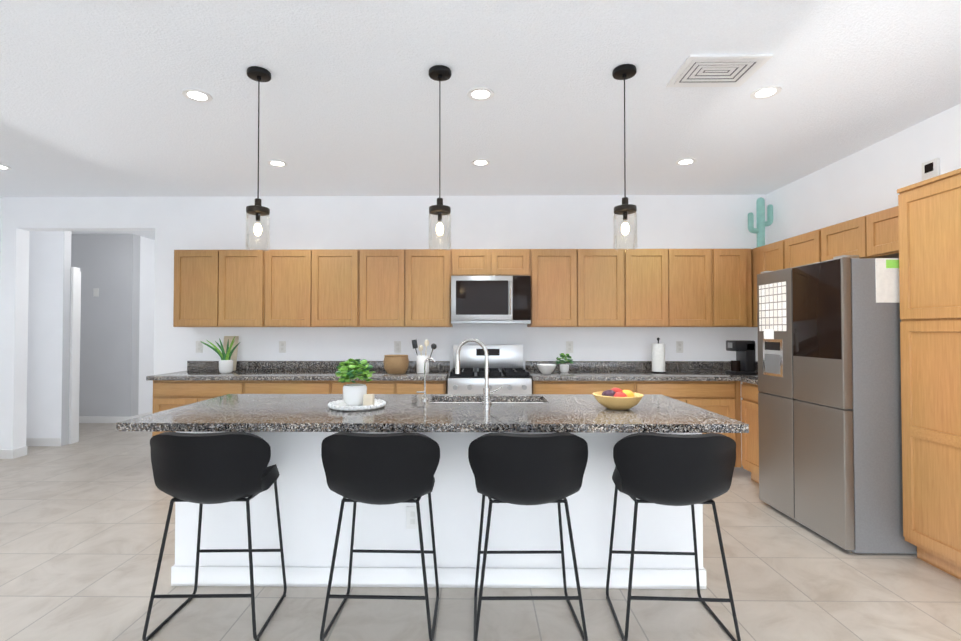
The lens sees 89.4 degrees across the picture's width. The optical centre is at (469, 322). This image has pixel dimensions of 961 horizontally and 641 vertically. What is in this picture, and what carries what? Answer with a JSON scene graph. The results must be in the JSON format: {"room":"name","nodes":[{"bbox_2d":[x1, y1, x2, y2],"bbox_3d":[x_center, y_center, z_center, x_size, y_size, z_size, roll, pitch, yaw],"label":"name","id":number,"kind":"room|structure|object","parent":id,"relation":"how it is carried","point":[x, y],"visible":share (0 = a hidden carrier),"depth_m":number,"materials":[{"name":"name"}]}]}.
{"room":"kitchen","nodes":[
{"label":"kitchen","id":0,"kind":"room"},
{"bbox_2d":[0,197,1,280],"bbox_3d":[-5.052,-0.024,0.920,0.150,2.740,8.350,0,-1,1],"label":"wall","id":1,"kind":"structure","parent":0,"point":[0,232],"depth_m":5.10,"materials":[{"name":"paint"}]},
{"bbox_2d":[26,231,71,445],"bbox_3d":[-5.152,0.059,5.696,0.858,2.740,0.100,0,-1,1],"label":"wall","id":2,"kind":"structure","parent":0,"point":[48,360],"depth_m":5.64,"materials":[{"name":"paint"}]},
{"bbox_2d":[24,438,60,446],"bbox_3d":[-5.155,1.380,5.616,0.855,0.095,0.014,0,-1,1],"label":"baseboard","id":3,"kind":"structure","parent":2,"relation":"attached to","point":[29,441],"depth_m":5.61,"materials":[{"name":"white wood"}]},
{"bbox_2d":[69,267,80,443],"bbox_3d":[-4.737,0.386,5.806,0.085,2.090,0.138,0,-1,1],"label":"door frame","id":4,"kind":"structure","parent":2,"relation":"attached to","point":[74,374],"depth_m":5.77,"materials":[{"name":"white paint"}]},
{"bbox_2d":[71,234,139,416],"bbox_3d":[-6.179,0.083,7.133,2.570,2.740,0.150,0,-1,1],"label":"wall","id":5,"kind":"structure","parent":0,"point":[108,265],"depth_m":7.05,"materials":[{"name":"paint"}]},
{"bbox_2d":[93,288,98,296],"bbox_3d":[-5.425,-0.438,7.055,0.080,0.120,0.006,0,-1,1],"label":"light switch","id":6,"kind":"object","parent":5,"relation":"attached to","point":[95,292],"visible":1,"depth_m":7.05,"materials":[{"name":"white plastic"}]},
{"bbox_2d":[79,416,132,422],"bbox_3d":[-6.123,1.404,7.027,2.484,0.095,0.014,0,-1,1],"label":"baseboard","id":7,"kind":"structure","parent":5,"relation":"attached to","point":[82,419],"depth_m":7.01,"materials":[{"name":"white wood"}]},
{"bbox_2d":[138,236,154,414],"bbox_3d":[-4.956,0.103,8.268,0.150,2.740,2.150,0,-1,1],"label":"wall","id":8,"kind":"structure","parent":0,"point":[146,318],"depth_m":7.35,"materials":[{"name":"paint"}]},
{"bbox_2d":[133,411,152,417],"bbox_3d":[-4.875,1.424,8.175,0.014,0.095,2.290,0,-1,1],"label":"baseboard","id":9,"kind":"structure","parent":8,"relation":"attached to","point":[151,412],"depth_m":7.26,"materials":[{"name":"white wood"}]},
{"bbox_2d":[0,195,765,460],"bbox_3d":[-0.907,0.049,5.121,8.340,2.740,0.150,0,-1,1],"label":"wall","id":10,"kind":"structure","parent":0,"point":[480,222],"depth_m":5.06,"materials":[{"name":"paint"}]},
{"bbox_2d":[173,250,220,326],"bbox_3d":[-2.685,-0.335,4.912,0.449,0.760,0.317,0,-1,1],"label":"upper cabinet","id":11,"kind":"object","parent":10,"relation":"attached to","point":[195,271],"depth_m":4.76,"materials":[{"name":"brown wood"}]},
{"bbox_2d":[196,341,202,352],"bbox_3d":[-2.818,0.253,5.061,0.072,0.118,0.008,0,-1,1],"label":"electrical outlet","id":12,"kind":"object","parent":10,"relation":"attached to","point":[199,346],"visible":1,"depth_m":5.06,"materials":[{"name":"white plastic"}]},
{"bbox_2d":[217,250,264,326],"bbox_3d":[-2.235,-0.335,4.907,0.450,0.760,0.317,0,-1,1],"label":"upper cabinet","id":13,"kind":"object","parent":10,"relation":"attached to","point":[241,273],"depth_m":4.76,"materials":[{"name":"brown wood"}]},
{"bbox_2d":[279,341,285,352],"bbox_3d":[-1.948,0.253,5.051,0.072,0.118,0.008,0,-1,1],"label":"electrical outlet","id":14,"kind":"object","parent":10,"relation":"attached to","point":[282,346],"visible":1,"depth_m":5.05,"materials":[{"name":"white plastic"}]},
{"bbox_2d":[265,250,312,326],"bbox_3d":[-1.778,-0.335,4.902,0.465,0.760,0.317,0,-1,1],"label":"upper cabinet","id":15,"kind":"object","parent":10,"relation":"attached to","point":[288,273],"depth_m":4.75,"materials":[{"name":"brown wood"}]},
{"bbox_2d":[313,249,360,326],"bbox_3d":[-1.313,-0.335,4.896,0.465,0.760,0.317,0,-1,1],"label":"upper cabinet","id":16,"kind":"object","parent":10,"relation":"attached to","point":[336,272],"depth_m":4.75,"materials":[{"name":"brown wood"}]},
{"bbox_2d":[361,249,404,326],"bbox_3d":[-0.855,-0.335,4.891,0.450,0.760,0.317,0,-1,1],"label":"upper cabinet","id":17,"kind":"object","parent":10,"relation":"attached to","point":[382,270],"depth_m":4.74,"materials":[{"name":"brown wood"}]},
{"bbox_2d":[394,341,400,352],"bbox_3d":[-0.748,0.252,5.037,0.072,0.118,0.008,0,-1,1],"label":"electrical outlet","id":18,"kind":"object","parent":10,"relation":"attached to","point":[397,346],"visible":1,"depth_m":5.04,"materials":[{"name":"white plastic"}]},
{"bbox_2d":[405,249,452,326],"bbox_3d":[-0.406,-0.335,4.886,0.449,0.760,0.317,0,-1,1],"label":"upper cabinet","id":19,"kind":"object","parent":10,"relation":"attached to","point":[412,288],"depth_m":4.74,"materials":[{"name":"brown wood"}]},
{"bbox_2d":[187,361,757,368],"bbox_3d":[0.053,0.447,5.015,5.972,0.100,0.020,0,-1,1],"label":"backsplash","id":20,"kind":"structure","parent":10,"relation":"attached to","point":[190,364],"depth_m":5.01,"materials":[{"name":"grey stone"}]},
{"bbox_2d":[453,249,492,275],"bbox_3d":[0.013,-0.583,4.885,0.384,0.265,0.317,0,-1,1],"label":"upper cabinet","id":21,"kind":"object","parent":10,"relation":"attached to","point":[466,262],"depth_m":4.73,"materials":[{"name":"brown wood"}]},
{"bbox_2d":[451,276,530,323],"bbox_3d":[0.204,-0.218,4.807,0.760,0.462,0.455,0,-1,1],"label":"microwave","id":22,"kind":"object","parent":21,"relation":"attached to","point":[490,299],"visible":1,"depth_m":4.63,"materials":[{"name":"silver metal"}]},
{"bbox_2d":[493,249,528,275],"bbox_3d":[0.397,-0.583,4.881,0.384,0.265,0.317,0,-1,1],"label":"upper cabinet","id":23,"kind":"object","parent":10,"relation":"attached to","point":[506,262],"depth_m":4.72,"materials":[{"name":"brown wood"}]},
{"bbox_2d":[527,249,580,326],"bbox_3d":[0.818,-0.336,4.872,0.454,0.760,0.317,0,-1,1],"label":"upper cabinet","id":24,"kind":"object","parent":10,"relation":"attached to","point":[555,274],"depth_m":4.72,"materials":[{"name":"brown wood"}]},
{"bbox_2d":[566,341,572,352],"bbox_3d":[1.032,0.252,5.016,0.072,0.118,0.008,0,-1,1],"label":"electrical outlet","id":25,"kind":"object","parent":10,"relation":"attached to","point":[569,346],"visible":1,"depth_m":5.01,"materials":[{"name":"white plastic"}]},
{"bbox_2d":[581,249,624,326],"bbox_3d":[1.272,-0.336,4.866,0.455,0.760,0.317,0,-1,1],"label":"upper cabinet","id":26,"kind":"object","parent":10,"relation":"attached to","point":[602,270],"depth_m":4.72,"materials":[{"name":"brown wood"}]},
{"bbox_2d":[625,249,672,326],"bbox_3d":[1.712,-0.336,4.861,0.425,0.760,0.317,0,-1,1],"label":"upper cabinet","id":27,"kind":"object","parent":10,"relation":"attached to","point":[646,270],"depth_m":4.71,"materials":[{"name":"brown wood"}]},
{"bbox_2d":[676,341,682,352],"bbox_3d":[2.162,0.252,5.003,0.072,0.118,0.008,0,-1,1],"label":"electrical outlet","id":28,"kind":"object","parent":10,"relation":"attached to","point":[679,346],"visible":1,"depth_m":5.00,"materials":[{"name":"white plastic"}]},
{"bbox_2d":[669,249,716,326],"bbox_3d":[2.137,-0.336,4.856,0.425,0.760,0.317,0,-1,1],"label":"upper cabinet","id":29,"kind":"object","parent":10,"relation":"attached to","point":[692,284],"depth_m":4.71,"materials":[{"name":"brown wood"}]},
{"bbox_2d":[713,249,756,326],"bbox_3d":[2.542,-0.336,4.852,0.384,0.760,0.317,0,-1,1],"label":"upper cabinet","id":30,"kind":"object","parent":10,"relation":"attached to","point":[735,273],"depth_m":4.70,"materials":[{"name":"brown wood"}]},
{"bbox_2d":[753,248,756,265],"bbox_3d":[2.907,-0.336,4.847,0.300,0.760,0.317,0,-1,1],"label":"upper cabinet","id":31,"kind":"object","parent":10,"relation":"attached to","point":[755,249],"depth_m":4.68,"materials":[{"name":"brown wood"}]},
{"bbox_2d":[0,423,960,640],"bbox_3d":[-2.186,1.414,3.087,10.850,0.060,12.800,0,-1,1],"label":"floor","id":32,"kind":"structure","parent":0,"point":[83,519],"depth_m":2.47,"materials":[{"name":"tile"}]},
{"bbox_2d":[152,381,245,436],"bbox_3d":[-2.484,0.972,4.737,0.846,0.880,0.617,0,-1,1],"label":"base cabinet","id":33,"kind":"object","parent":32,"relation":"on","point":[167,395],"depth_m":4.44,"materials":[{"name":"brown wood"}]},
{"bbox_2d":[146,369,449,380],"bbox_3d":[-1.573,0.511,4.719,2.728,0.038,0.647,0,-1,1],"label":"countertop","id":34,"kind":"structure","parent":33,"relation":"on","point":[191,374],"depth_m":4.48,"materials":[{"name":"grey stone"}]},
{"bbox_2d":[201,337,238,372],"bbox_3d":[-2.469,0.312,4.800,0.359,0.359,0.178,0,-1,1],"label":"snake plant","id":35,"kind":"object","parent":34,"relation":"on","point":[225,364],"visible":1,"depth_m":4.76,"materials":[{"name":"green plant"}]},
{"bbox_2d":[223,336,238,370],"bbox_3d":[-2.479,0.317,5.020,0.150,0.357,0.071,0,-1,1],"label":"cutting board","id":36,"kind":"object","parent":34,"relation":"on","point":[235,351],"visible":0.6,"depth_m":5.03,"materials":[{"name":"brown wood"}]},
{"bbox_2d":[384,355,408,373],"bbox_3d":[-0.712,0.403,4.708,0.244,0.175,0.244,0,-1,1],"label":"basket","id":37,"kind":"object","parent":34,"relation":"on","point":[396,364],"visible":1,"depth_m":4.61,"materials":[{"name":"wicker"}]},
{"bbox_2d":[412,339,436,372],"bbox_3d":[-0.448,0.328,4.766,0.249,0.327,0.124,0,-1,1],"label":"utensil crock","id":38,"kind":"object","parent":34,"relation":"on","point":[420,359],"visible":0.94,"depth_m":4.74,"materials":[{"name":"white ceramic"}]},
{"bbox_2d":[142,431,286,640],"bbox_3d":[-1.153,0.919,2.252,0.529,0.900,0.467,0,-1,-1],"label":"stool","id":39,"kind":"object","parent":32,"relation":"on","point":[201,469],"visible":1,"depth_m":2.09,"materials":[{"name":"black plastic"}]},
{"bbox_2d":[246,381,333,393],"bbox_3d":[-1.661,0.972,4.728,0.800,0.880,0.617,0,-1,1],"label":"base cabinet","id":40,"kind":"object","parent":32,"relation":"on","point":[252,387],"depth_m":4.43,"materials":[{"name":"brown wood"}]},
{"bbox_2d":[330,381,397,393],"bbox_3d":[-0.966,0.972,4.719,0.590,0.880,0.617,0,-1,1],"label":"base cabinet","id":41,"kind":"object","parent":32,"relation":"on","point":[373,387],"depth_m":4.42,"materials":[{"name":"brown wood"}]},
{"bbox_2d":[320,432,439,640],"bbox_3d":[-0.392,0.919,2.243,0.529,0.900,0.467,0,-1,2],"label":"stool","id":42,"kind":"object","parent":32,"relation":"on","point":[385,469],"visible":0.98,"depth_m":2.07,"materials":[{"name":"black plastic"}]},
{"bbox_2d":[398,377,447,393],"bbox_3d":[-0.444,0.972,4.713,0.454,0.880,0.617,0,-1,1],"label":"base cabinet","id":43,"kind":"object","parent":32,"relation":"on","point":[404,387],"depth_m":4.41,"materials":[{"name":"brown wood"}]},
{"bbox_2d":[171,434,705,588],"bbox_3d":[-0.166,0.939,2.826,2.779,0.881,0.617,0,-1,1],"label":"kitchen island","id":44,"kind":"object","parent":32,"relation":"on","point":[309,510],"depth_m":2.53,"materials":[{"name":"white paint"}]},
{"bbox_2d":[116,394,747,433],"bbox_3d":[-0.171,0.475,2.657,2.810,0.038,1.004,0,-1,1],"label":"island countertop","id":45,"kind":"structure","parent":44,"relation":"on","point":[249,413],"depth_m":2.36,"materials":[{"name":"grey stone"}]},
{"bbox_2d":[327,399,385,410],"bbox_3d":[-0.607,0.441,2.615,0.309,0.028,0.309,0,-1,1],"label":"tray","id":46,"kind":"object","parent":45,"relation":"on","point":[339,405],"visible":0.77,"depth_m":2.51,"materials":[{"name":"white ceramic"}]},
{"bbox_2d":[335,358,374,405],"bbox_3d":[-0.619,0.318,2.629,0.218,0.248,0.204,0,-1,1],"label":"potted plant","id":47,"kind":"object","parent":46,"relation":"on","point":[355,394],"visible":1,"depth_m":2.57,"materials":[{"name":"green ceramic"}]},
{"bbox_2d":[416,338,501,404],"bbox_3d":[-0.068,0.275,2.816,0.503,0.368,0.213,0,-1,1],"label":"faucet","id":48,"kind":"object","parent":45,"relation":"on","point":[486,391],"depth_m":2.75,"materials":[{"name":"silver metal"}]},
{"bbox_2d":[593,388,643,409],"bbox_3d":[0.783,0.401,2.570,0.260,0.107,0.260,0,-1,1],"label":"fruit bowl","id":49,"kind":"object","parent":45,"relation":"on","point":[616,399],"visible":1,"depth_m":2.50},
{"bbox_2d":[448,345,531,393],"bbox_3d":[0.181,0.806,4.665,0.758,1.170,0.671,0,-1,1],"label":"range","id":50,"kind":"object","parent":32,"relation":"on","point":[508,373],"visible":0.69,"depth_m":4.62,"materials":[{"name":"silver metal"}]},
{"bbox_2d":[468,432,587,640],"bbox_3d":[0.257,0.919,2.235,0.529,0.900,0.467,0,-1,0],"label":"stool","id":51,"kind":"object","parent":32,"relation":"on","point":[526,469],"visible":1,"depth_m":2.07,"materials":[{"name":"black plastic"}]},
{"bbox_2d":[532,381,637,393],"bbox_3d":[1.039,0.971,4.696,0.921,0.880,0.617,0,-1,1],"label":"base cabinet","id":52,"kind":"object","parent":32,"relation":"on","point":[538,387],"depth_m":4.40,"materials":[{"name":"brown wood"}]},
{"bbox_2d":[606,432,740,640],"bbox_3d":[0.903,0.919,2.228,0.529,0.900,0.467,0,-1,3],"label":"stool","id":53,"kind":"object","parent":32,"relation":"on","point":[672,469],"visible":1,"depth_m":2.06,"materials":[{"name":"black plastic"}]},
{"bbox_2d":[638,381,737,466],"bbox_3d":[1.977,0.971,4.685,0.956,0.880,0.617,0,-1,1],"label":"base cabinet","id":54,"kind":"object","parent":32,"relation":"on","point":[713,386],"depth_m":4.38,"materials":[{"name":"brown wood"}]},
{"bbox_2d":[526,369,757,380],"bbox_3d":[1.812,0.510,4.680,2.485,0.038,0.647,0,-1,1],"label":"countertop","id":55,"kind":"structure","parent":54,"relation":"on","point":[573,374],"depth_m":4.48,"materials":[{"name":"grey stone"}]},
{"bbox_2d":[537,364,555,373],"bbox_3d":[0.738,0.447,4.670,0.184,0.087,0.184,0,-1,1],"label":"bowl","id":56,"kind":"object","parent":55,"relation":"on","point":[546,368],"visible":1,"depth_m":4.61,"materials":[{"name":"ceramic"}]},
{"bbox_2d":[556,353,572,372],"bbox_3d":[0.935,0.398,4.826,0.175,0.189,0.175,0,-1,1],"label":"plant","id":57,"kind":"object","parent":55,"relation":"on","point":[564,368],"visible":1,"depth_m":4.80,"materials":[{"name":"green plant"}]},
{"bbox_2d":[650,338,666,372],"bbox_3d":[1.859,0.320,4.789,0.150,0.344,0.150,0,-1,1],"label":"paper towel","id":58,"kind":"object","parent":55,"relation":"on","point":[658,357],"visible":1,"depth_m":4.74,"materials":[{"name":"white paper"}]},
{"bbox_2d":[726,340,755,374],"bbox_3d":[2.561,0.329,4.601,0.192,0.320,0.180,0,-1,1],"label":"coffee maker","id":59,"kind":"object","parent":55,"relation":"on","point":[744,363],"visible":1,"depth_m":4.51,"materials":[{"name":"black plastic"}]},
{"bbox_2d":[738,381,758,482],"bbox_3d":[2.738,0.961,4.065,0.620,0.880,0.585,0,-1,1],"label":"base cabinet","id":60,"kind":"object","parent":32,"relation":"on","point":[747,407],"depth_m":4.24,"materials":[{"name":"brown wood"}]},
{"bbox_2d":[738,377,757,384],"bbox_3d":[2.723,0.500,4.063,0.650,0.038,0.564,0,-1,1],"label":"countertop","id":61,"kind":"structure","parent":60,"relation":"on","point":[749,380],"depth_m":4.20,"materials":[{"name":"grey stone"}]},
{"bbox_2d":[757,255,916,552],"bbox_3d":[2.626,0.494,3.321,0.809,1.787,0.882,0,-1,1],"label":"fridge","id":62,"kind":"object","parent":32,"relation":"on","point":[829,411],"visible":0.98,"depth_m":2.95,"materials":[{"name":"silver metal"}]},
{"bbox_2d":[897,168,960,579],"bbox_3d":[2.780,0.286,2.390,0.497,2.172,0.962,0,-1,1],"label":"pantry","id":63,"kind":"object","parent":32,"relation":"on","point":[929,215],"visible":1,"depth_m":2.68,"materials":[{"name":"brown wood"}]},
{"bbox_2d":[0,0,960,239],"bbox_3d":[-2.186,-1.386,3.135,10.850,0.060,12.800,0,-1,1],"label":"ceiling","id":64,"kind":"structure","parent":0,"point":[94,102],"depth_m":2.90,"materials":[{"name":"paint"}]},
{"bbox_2d":[0,164,11,169],"bbox_3d":[-4.029,-1.334,4.156,0.160,0.008,0.160,0,-1,1],"label":"recessed light","id":65,"kind":"object","parent":64,"relation":"in","point":[3,167],"visible":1,"depth_m":4.17,"materials":[{"name":"white plastic"}]},
{"bbox_2d":[182,89,211,101],"bbox_3d":[-1.628,-1.355,2.902,0.160,0.008,0.160,0,-1,1],"label":"recessed light","id":66,"kind":"object","parent":64,"relation":"in","point":[196,95],"visible":0.98,"depth_m":2.90,"materials":[{"name":"white plastic"}]},
{"bbox_2d":[245,66,270,250],"bbox_3d":[-1.147,-0.877,2.634,0.124,0.972,0.124,0,-1,1],"label":"pendant light","id":67,"kind":"object","parent":64,"relation":"hanging from","point":[257,210],"visible":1,"depth_m":2.62,"materials":[{"name":"black metal"}]},
{"bbox_2d":[267,160,287,166],"bbox_3d":[-1.614,-1.335,4.076,0.160,0.008,0.160,0,-1,1],"label":"recessed light","id":68,"kind":"object","parent":64,"relation":"in","point":[277,163],"visible":0.98,"depth_m":4.07,"materials":[{"name":"white plastic"}]},
{"bbox_2d":[428,65,450,250],"bbox_3d":[-0.162,-0.878,2.623,0.124,0.972,0.124,0,-1,1],"label":"pendant light","id":69,"kind":"object","parent":64,"relation":"hanging from","point":[439,73],"visible":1,"depth_m":2.61,"materials":[{"name":"black metal"}]},
{"bbox_2d":[467,87,493,100],"bbox_3d":[0.064,-1.356,2.882,0.160,0.008,0.160,0,-1,1],"label":"recessed light","id":70,"kind":"object","parent":64,"relation":"in","point":[480,93],"visible":1,"depth_m":2.87,"materials":[{"name":"white plastic"}]},
{"bbox_2d":[471,159,489,165],"bbox_3d":[0.090,-1.336,4.056,0.160,0.008,0.160,0,-1,1],"label":"recessed light","id":71,"kind":"object","parent":64,"relation":"in","point":[480,162],"visible":0.98,"depth_m":4.05,"materials":[{"name":"white plastic"}]},
{"bbox_2d":[612,64,636,250],"bbox_3d":[0.833,-0.878,2.611,0.124,0.972,0.124,0,-1,1],"label":"pendant light","id":72,"kind":"object","parent":64,"relation":"hanging from","point":[624,72],"visible":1,"depth_m":2.60,"materials":[{"name":"black metal"}]},
{"bbox_2d":[676,158,696,164],"bbox_3d":[1.796,-1.336,4.036,0.160,0.008,0.160,0,-1,1],"label":"recessed light","id":73,"kind":"object","parent":64,"relation":"in","point":[687,161],"visible":1,"depth_m":4.03,"materials":[{"name":"white plastic"}]},
{"bbox_2d":[666,54,772,86],"bbox_3d":[1.333,-1.358,2.629,0.420,0.012,0.310,0,-1,1],"label":"ceiling vent","id":74,"kind":"object","parent":64,"relation":"in","point":[718,70],"visible":0.98,"depth_m":2.61,"materials":[{"name":"white metal"}]},
{"bbox_2d":[750,85,781,98],"bbox_3d":[1.744,-1.356,2.863,0.160,0.008,0.160,0,-1,1],"label":"recessed light","id":75,"kind":"object","parent":64,"relation":"in","point":[765,92],"visible":1,"depth_m":2.86,"materials":[{"name":"white plastic"}]},
{"bbox_2d":[766,103,960,244],"bbox_3d":[3.113,-0.025,0.825,0.200,2.740,8.350,0,-1,1],"label":"wall","id":76,"kind":"structure","parent":0,"point":[873,178],"depth_m":3.74,"materials":[{"name":"paint"}]},
{"bbox_2d":[757,241,780,326],"bbox_3d":[2.891,-0.344,4.398,0.320,0.760,0.361,0,-1,1],"label":"upper cabinet","id":77,"kind":"object","parent":76,"relation":"attached to","point":[768,256],"depth_m":4.45,"materials":[{"name":"brown wood"}]},
{"bbox_2d":[748,197,772,246],"bbox_3d":[2.907,-0.985,4.859,0.247,0.536,0.120,0,-1,1],"label":"decor","id":78,"kind":"object","parent":77,"relation":"on","point":[762,224],"visible":0.96,"depth_m":4.84,"materials":[{"name":"teal paint"}]},
{"bbox_2d":[781,229,820,268],"bbox_3d":[2.887,-0.351,3.996,0.320,0.760,0.444,0,-1,1],"label":"upper cabinet","id":79,"kind":"object","parent":76,"relation":"attached to","point":[803,249],"depth_m":4.01,"materials":[{"name":"brown wood"}]},
{"bbox_2d":[821,217,860,260],"bbox_3d":[2.881,-0.588,3.555,0.320,0.300,0.441,0,-1,1],"label":"upper cabinet","id":80,"kind":"object","parent":76,"relation":"attached to","point":[844,238],"depth_m":3.56,"materials":[{"name":"brown wood"}]},
{"bbox_2d":[861,206,898,257],"bbox_3d":[2.876,-0.596,3.114,0.320,0.300,0.441,0,-1,1],"label":"upper cabinet","id":81,"kind":"object","parent":76,"relation":"attached to","point":[879,230],"depth_m":3.23,"materials":[{"name":"brown wood"}]},
{"bbox_2d":[922,158,939,180],"bbox_3d":[3.028,-1.005,3.193,0.024,0.120,0.110,0,-1,1],"label":"thermostat","id":82,"kind":"object","parent":76,"relation":"attached to","point":[930,168],"visible":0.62,"depth_m":3.18,"materials":[{"name":"white plastic"}]}
]}

